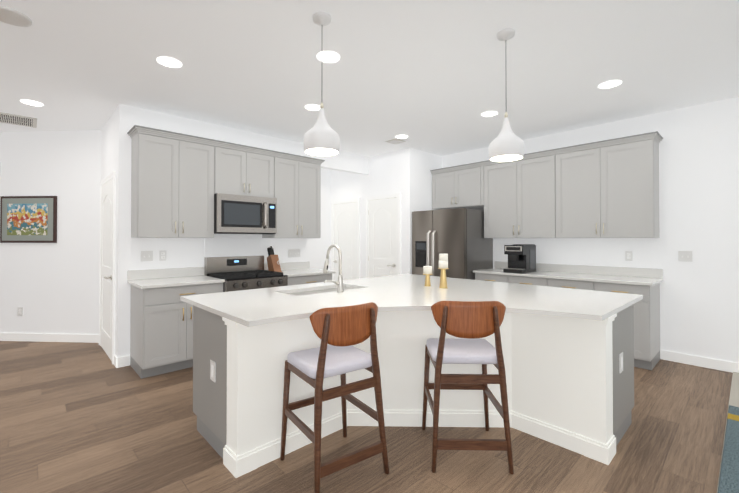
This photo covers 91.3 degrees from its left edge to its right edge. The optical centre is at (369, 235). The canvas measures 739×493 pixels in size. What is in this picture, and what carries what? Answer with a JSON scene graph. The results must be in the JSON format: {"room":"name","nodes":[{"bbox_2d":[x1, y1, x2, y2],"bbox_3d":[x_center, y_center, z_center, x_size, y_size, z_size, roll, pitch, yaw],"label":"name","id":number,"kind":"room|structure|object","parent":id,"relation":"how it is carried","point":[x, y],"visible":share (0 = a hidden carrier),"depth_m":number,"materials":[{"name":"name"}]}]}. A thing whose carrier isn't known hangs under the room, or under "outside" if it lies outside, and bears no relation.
{"room":"kitchen","nodes":[
{"label":"kitchen","id":0,"kind":"room"},
{"bbox_2d":[0,130,100,333],"bbox_3d":[-7.020,0.002,5.062,7.020,2.800,0.140,0,-1,4],"label":"wall","id":1,"kind":"structure","parent":0,"point":[51,288],"depth_m":4.80,"materials":[{"name":"white paint"}]},
{"bbox_2d":[17,307,22,315],"bbox_3d":[-4.661,1.010,4.821,0.072,0.118,0.009,0,-1,4],"label":"wall plate","id":2,"kind":"object","parent":1,"relation":"attached to","point":[19,311],"visible":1,"depth_m":4.82,"materials":[{"name":"white plastic"}]},
{"bbox_2d":[0,196,56,242],"bbox_3d":[-4.542,-0.221,4.813,0.780,0.620,0.032,0,-1,4],"label":"painting","id":3,"kind":"object","parent":1,"relation":"hanging from","point":[28,219],"visible":0.98,"depth_m":4.80,"materials":[{"name":"multicoloured paper"}]},
{"bbox_2d":[0,333,738,372],"bbox_3d":[-2.289,1.325,2.534,10.270,0.105,15.218,1,-1,-43],"label":"baseboard","id":4,"kind":"structure","parent":1,"relation":"attached to","point":[694,360],"depth_m":4.04,"materials":[{"name":"white wood"}]},
{"bbox_2d":[101,104,368,356],"bbox_3d":[-1.770,0.007,5.547,3.650,2.800,1.302,1,-1,-43],"label":"wall","id":5,"kind":"structure","parent":0,"point":[123,120],"depth_m":4.06,"materials":[{"name":"white paint"}]},
{"bbox_2d":[99,171,115,363],"bbox_3d":[-3.147,0.344,4.281,0.078,2.101,1.012,1,-1,-43],"label":"door","id":6,"kind":"structure","parent":5,"relation":"in","point":[107,237],"depth_m":4.24,"materials":[{"name":"white wood"}]},
{"bbox_2d":[131,238,203,269],"bbox_3d":[-2.298,0.197,4.162,0.762,0.352,0.018,1,-1,-43],"label":"backsplash","id":7,"kind":"structure","parent":5,"relation":"attached to","point":[156,253],"depth_m":4.14,"materials":[{"name":"white paint"}]},
{"bbox_2d":[127,125,215,237],"bbox_3d":[-2.190,-0.545,4.027,0.802,1.130,0.375,1,-1,-43],"label":"upper cabinet","id":8,"kind":"object","parent":5,"relation":"attached to","point":[172,184],"visible":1,"depth_m":3.89,"materials":[{"name":"grey wood"}]},
{"bbox_2d":[214,140,275,197],"bbox_3d":[-1.622,-0.797,4.567,0.762,0.616,0.375,1,-1,-43],"label":"upper cabinet","id":9,"kind":"object","parent":5,"relation":"attached to","point":[240,169],"depth_m":4.43,"materials":[{"name":"grey wood"}]},
{"bbox_2d":[204,193,276,256],"bbox_3d":[-1.590,-0.114,4.527,0.754,0.750,0.468,1,-1,-43],"label":"microwave","id":10,"kind":"object","parent":9,"relation":"attached to","point":[243,224],"visible":0.94,"depth_m":4.48,"materials":[{"name":"silver metal"}]},
{"bbox_2d":[262,238,307,263],"bbox_3d":[-1.198,0.207,5.205,0.746,0.352,0.018,1,-1,-43],"label":"backsplash","id":11,"kind":"structure","parent":5,"relation":"attached to","point":[286,250],"depth_m":5.23,"materials":[{"name":"white paint"}]},
{"bbox_2d":[262,151,324,237],"bbox_3d":[-1.060,-0.535,5.097,0.786,1.130,0.375,1,-1,-43],"label":"upper cabinet","id":12,"kind":"object","parent":5,"relation":"attached to","point":[297,186],"visible":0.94,"depth_m":4.96,"materials":[{"name":"grey wood"}]},
{"bbox_2d":[308,168,330,270],"bbox_3d":[-1.292,0.019,6.772,1.270,2.800,0.180,1,-1,-43],"label":"wall","id":13,"kind":"structure","parent":0,"point":[317,250],"depth_m":7.03,"materials":[{"name":"white paint"}]},
{"bbox_2d":[0,341,732,492],"bbox_3d":[-1.226,1.405,2.357,11.970,0.060,13.900,1,-1,-43],"label":"floor","id":14,"kind":"structure","parent":0,"point":[79,417],"depth_m":2.35,"materials":[{"name":"brown wood"}]},
{"bbox_2d":[130,274,331,378],"bbox_3d":[-1.533,0.953,4.444,2.270,0.885,0.651,1,-1,-43],"label":"base cabinet","id":15,"kind":"object","parent":14,"relation":"on","point":[161,330],"depth_m":3.63,"materials":[{"name":"grey wood"}]},
{"bbox_2d":[127,268,335,288],"bbox_3d":[-1.535,0.496,4.447,2.325,0.030,0.650,1,-1,-43],"label":"countertop","id":16,"kind":"structure","parent":15,"relation":"on","point":[166,282],"depth_m":3.87,"materials":[{"name":"stone"}]},
{"bbox_2d":[267,246,281,271],"bbox_3d":[-1.283,0.310,4.856,0.110,0.349,0.254,1,-1,-43],"label":"knife block","id":17,"kind":"object","parent":16,"relation":"on","point":[273,262],"visible":1,"depth_m":4.82,"materials":[{"name":"brown wood"}]},
{"bbox_2d":[204,255,287,291],"bbox_3d":[-1.500,0.828,4.421,0.754,1.135,0.732,1,-1,-43],"label":"range","id":18,"kind":"object","parent":14,"relation":"on","point":[236,273],"visible":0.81,"depth_m":4.40,"materials":[{"name":"silver metal"}]},
{"bbox_2d":[280,302,388,492],"bbox_3d":[-0.217,0.882,2.167,0.475,0.987,0.500,0,-1,-35],"label":"stool","id":19,"kind":"object","parent":14,"relation":"on","point":[341,331],"visible":1,"depth_m":2.04,"materials":[{"name":"brown wood"}]},
{"bbox_2d":[193,287,633,477],"bbox_3d":[0.352,0.936,2.656,2.454,0.885,2.204,1,-1,-43],"label":"kitchen island","id":20,"kind":"object","parent":14,"relation":"on","point":[570,383],"visible":0.73,"depth_m":2.40,"materials":[{"name":"grey wood"}]},
{"bbox_2d":[180,274,642,326],"bbox_3d":[0.353,0.480,2.819,2.675,0.030,2.435,1,-1,-43],"label":"island countertop","id":21,"kind":"structure","parent":20,"relation":"on","point":[263,306],"depth_m":2.68,"materials":[{"name":"stone"}]},
{"bbox_2d":[323,244,343,291],"bbox_3d":[-0.364,0.269,3.061,0.197,0.397,0.258,1,-1,-43],"label":"faucet","id":22,"kind":"object","parent":21,"relation":"on","point":[339,283],"visible":1,"depth_m":3.03,"materials":[{"name":"silver metal"}]},
{"bbox_2d":[423,266,432,285],"bbox_3d":[0.548,0.377,3.405,0.094,0.187,0.094,1,-1,-43],"label":"candle","id":23,"kind":"object","parent":21,"relation":"on","point":[427,271],"visible":1,"depth_m":3.38,"materials":[{"name":"gold metal"}]},
{"bbox_2d":[438,254,448,287],"bbox_3d":[0.668,0.315,3.271,0.096,0.309,0.096,1,-1,-43],"label":"candle","id":24,"kind":"object","parent":21,"relation":"on","point":[443,262],"visible":1,"depth_m":3.24,"materials":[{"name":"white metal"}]},
{"bbox_2d":[412,208,492,279],"bbox_3d":[1.256,0.512,5.574,0.889,1.790,0.928,1,-1,-43],"label":"refrigerator","id":25,"kind":"object","parent":14,"relation":"on","point":[456,235],"visible":0.54,"depth_m":5.26,"materials":[{"name":"silver metal"}]},
{"bbox_2d":[422,301,513,473],"bbox_3d":[0.605,0.884,2.340,0.475,0.987,0.500,0,-1,2],"label":"stool","id":26,"kind":"object","parent":14,"relation":"on","point":[471,321],"visible":1,"depth_m":2.15,"materials":[{"name":"brown wood"}]},
{"bbox_2d":[475,273,659,369],"bbox_3d":[2.381,0.955,4.599,0.651,0.885,1.985,1,-1,-43],"label":"base cabinet","id":27,"kind":"object","parent":14,"relation":"on","point":[647,331],"depth_m":3.84,"materials":[{"name":"grey wood"}]},
{"bbox_2d":[473,268,662,285],"bbox_3d":[2.389,0.497,4.596,0.650,0.030,2.023,1,-1,-43],"label":"countertop","id":28,"kind":"structure","parent":27,"relation":"on","point":[647,281],"depth_m":4.28,"materials":[{"name":"stone"}]},
{"bbox_2d":[503,244,535,273],"bbox_3d":[2.023,0.299,4.860,0.440,0.372,0.254,1,-1,-43],"label":"coffee machine","id":29,"kind":"object","parent":28,"relation":"on","point":[521,258],"visible":1,"depth_m":4.76,"materials":[{"name":"black"}]},
{"bbox_2d":[717,372,738,492],"bbox_3d":[3.627,1.353,0.643,4.256,0.012,4.306,1,-1,-43],"label":"carpet","id":30,"kind":"object","parent":14,"relation":"on","point":[734,396],"visible":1,"depth_m":3.11,"materials":[{"name":"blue carpet"}]},
{"bbox_2d":[718,405,738,492],"bbox_3d":[2.848,1.337,0.857,2.820,0.024,2.916,1,-1,-43],"label":"rug","id":31,"kind":"object","parent":30,"relation":"on","point":[729,478],"visible":1,"depth_m":2.19,"materials":[{"name":"blue fabric"}]},
{"bbox_2d":[0,0,738,156],"bbox_3d":[-1.226,-1.464,2.385,11.970,0.080,13.900,1,-1,-43],"label":"ceiling","id":32,"kind":"structure","parent":0,"point":[438,77],"depth_m":2.99,"materials":[{"name":"white paint"}]},
{"bbox_2d":[0,5,31,26],"bbox_3d":[-2.328,-1.416,2.333,0.219,0.018,0.219,0,-1,41],"label":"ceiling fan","id":33,"kind":"object","parent":32,"relation":"in","point":[10,16],"depth_m":2.34,"materials":[{"name":"white"}]},
{"bbox_2d":[0,112,36,127],"bbox_3d":[-4.222,-1.397,4.349,0.324,0.014,0.521,1,-1,-43],"label":"ceiling vent","id":34,"kind":"object","parent":32,"relation":"in","point":[14,119],"depth_m":4.35,"materials":[{"name":"white metal"}]},
{"bbox_2d":[20,99,43,105],"bbox_3d":[-3.572,-1.406,3.827,0.183,0.007,0.183,0,-1,2],"label":"recessed light","id":35,"kind":"object","parent":32,"relation":"in","point":[30,102],"depth_m":3.81,"materials":[{"name":"white"}]},
{"bbox_2d":[157,57,181,67],"bbox_3d":[-1.632,-1.415,2.951,0.183,0.007,0.183,0,-1,2],"label":"recessed light","id":36,"kind":"object","parent":32,"relation":"in","point":[170,62],"depth_m":2.95,"materials":[{"name":"white"}]},
{"bbox_2d":[305,104,319,110],"bbox_3d":[-0.615,-1.405,3.956,0.183,0.007,0.183,0,-1,2],"label":"recessed light","id":37,"kind":"object","parent":32,"relation":"in","point":[313,107],"depth_m":3.95,"materials":[{"name":"white"}]},
{"bbox_2d":[303,11,339,155],"bbox_3d":[-0.309,-0.983,2.349,0.236,0.880,0.236,1,-1,-43],"label":"pendant light","id":38,"kind":"object","parent":32,"relation":"hanging from","point":[321,137],"visible":1,"depth_m":2.29,"materials":[{"name":"white metal"}]},
{"bbox_2d":[317,51,339,62],"bbox_3d":[-0.326,-1.416,2.866,0.183,0.007,0.183,0,-1,2],"label":"recessed light","id":39,"kind":"object","parent":32,"relation":"in","point":[329,56],"depth_m":2.86,"materials":[{"name":"white"}]},
{"bbox_2d":[385,138,405,143],"bbox_3d":[0.382,-1.388,5.278,0.231,0.014,0.224,1,-1,-43],"label":"ceiling vent","id":40,"kind":"object","parent":32,"relation":"in","point":[394,141],"depth_m":5.30,"materials":[{"name":"white metal"}]},
{"bbox_2d":[395,135,407,138],"bbox_3d":[0.455,-1.394,5.081,0.183,0.007,0.183,0,-1,2],"label":"recessed light","id":41,"kind":"object","parent":32,"relation":"in","point":[398,136],"depth_m":5.06,"materials":[{"name":"white"}]},
{"bbox_2d":[481,111,497,116],"bbox_3d":[1.382,-1.403,4.161,0.183,0.007,0.183,0,-1,2],"label":"recessed light","id":42,"kind":"object","parent":32,"relation":"in","point":[489,113],"depth_m":4.14,"materials":[{"name":"white"}]},
{"bbox_2d":[489,28,524,161],"bbox_3d":[0.956,-0.981,2.529,0.236,0.880,0.236,1,-1,-43],"label":"pendant light","id":43,"kind":"object","parent":32,"relation":"hanging from","point":[506,144],"visible":1,"depth_m":2.48,"materials":[{"name":"white metal"}]},
{"bbox_2d":[598,80,621,88],"bbox_3d":[2.241,-1.411,3.371,0.183,0.007,0.183,0,-1,2],"label":"recessed light","id":44,"kind":"object","parent":32,"relation":"in","point":[613,83],"depth_m":3.36,"materials":[{"name":"white plastic"}]},
{"bbox_2d":[331,147,441,277],"bbox_3d":[0.656,0.023,7.217,2.170,2.800,2.215,1,-1,-43],"label":"wall","id":45,"kind":"structure","parent":0,"point":[406,173],"depth_m":5.98,"materials":[{"name":"white paint"}]},
{"bbox_2d":[331,198,359,280],"bbox_3d":[-0.481,0.368,6.774,0.078,2.101,0.822,1,-1,-43],"label":"hall door","id":46,"kind":"structure","parent":45,"relation":"in","point":[345,226],"depth_m":6.76,"materials":[{"name":"white wood"}]},
{"bbox_2d":[366,193,400,277],"bbox_3d":[0.199,0.361,6.057,0.078,2.101,0.807,1,-1,-43],"label":"pantry door","id":47,"kind":"structure","parent":45,"relation":"in","point":[383,235],"depth_m":6.06,"materials":[{"name":"white wood"}]},
{"bbox_2d":[430,161,483,210],"bbox_3d":[1.466,-0.737,5.782,0.375,0.712,0.945,1,-1,-43],"label":"upper cabinet","id":48,"kind":"object","parent":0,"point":[458,186],"visible":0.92,"depth_m":5.65,"materials":[{"name":"grey wood"}]},
{"bbox_2d":[442,97,738,362],"bbox_3d":[4.011,-0.014,3.453,0.120,2.800,7.865,1,-1,-43],"label":"wall","id":49,"kind":"structure","parent":0,"point":[699,198],"depth_m":3.90,"materials":[{"name":"white paint"}]},
{"bbox_2d":[482,131,662,237],"bbox_3d":[2.491,-0.539,4.698,0.375,1.130,2.035,1,-1,-43],"label":"upper cabinet","id":50,"kind":"object","parent":49,"relation":"attached to","point":[609,188],"visible":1,"depth_m":4.42,"materials":[{"name":"grey wood"}]},
{"bbox_2d":[495,238,659,268],"bbox_3d":[2.610,0.204,4.830,0.011,0.352,1.995,1,-1,-43],"label":"backsplash","id":51,"kind":"structure","parent":49,"relation":"attached to","point":[631,252],"depth_m":4.59,"materials":[{"name":"white paint"}]},
{"bbox_2d":[494,261,662,277],"bbox_3d":[2.618,0.432,4.814,0.020,0.105,2.023,1,-1,-43],"label":"backsplash","id":52,"kind":"structure","parent":49,"relation":"attached to","point":[628,271],"depth_m":4.54,"materials":[{"name":"stone"}]},
{"bbox_2d":[678,251,692,261],"bbox_3d":[3.444,0.221,3.944,0.016,0.118,0.118,1,-1,-43],"label":"switch","id":53,"kind":"object","parent":49,"relation":"attached to","point":[684,256],"visible":1,"depth_m":3.94,"materials":[{"name":"white plastic"}]}
]}

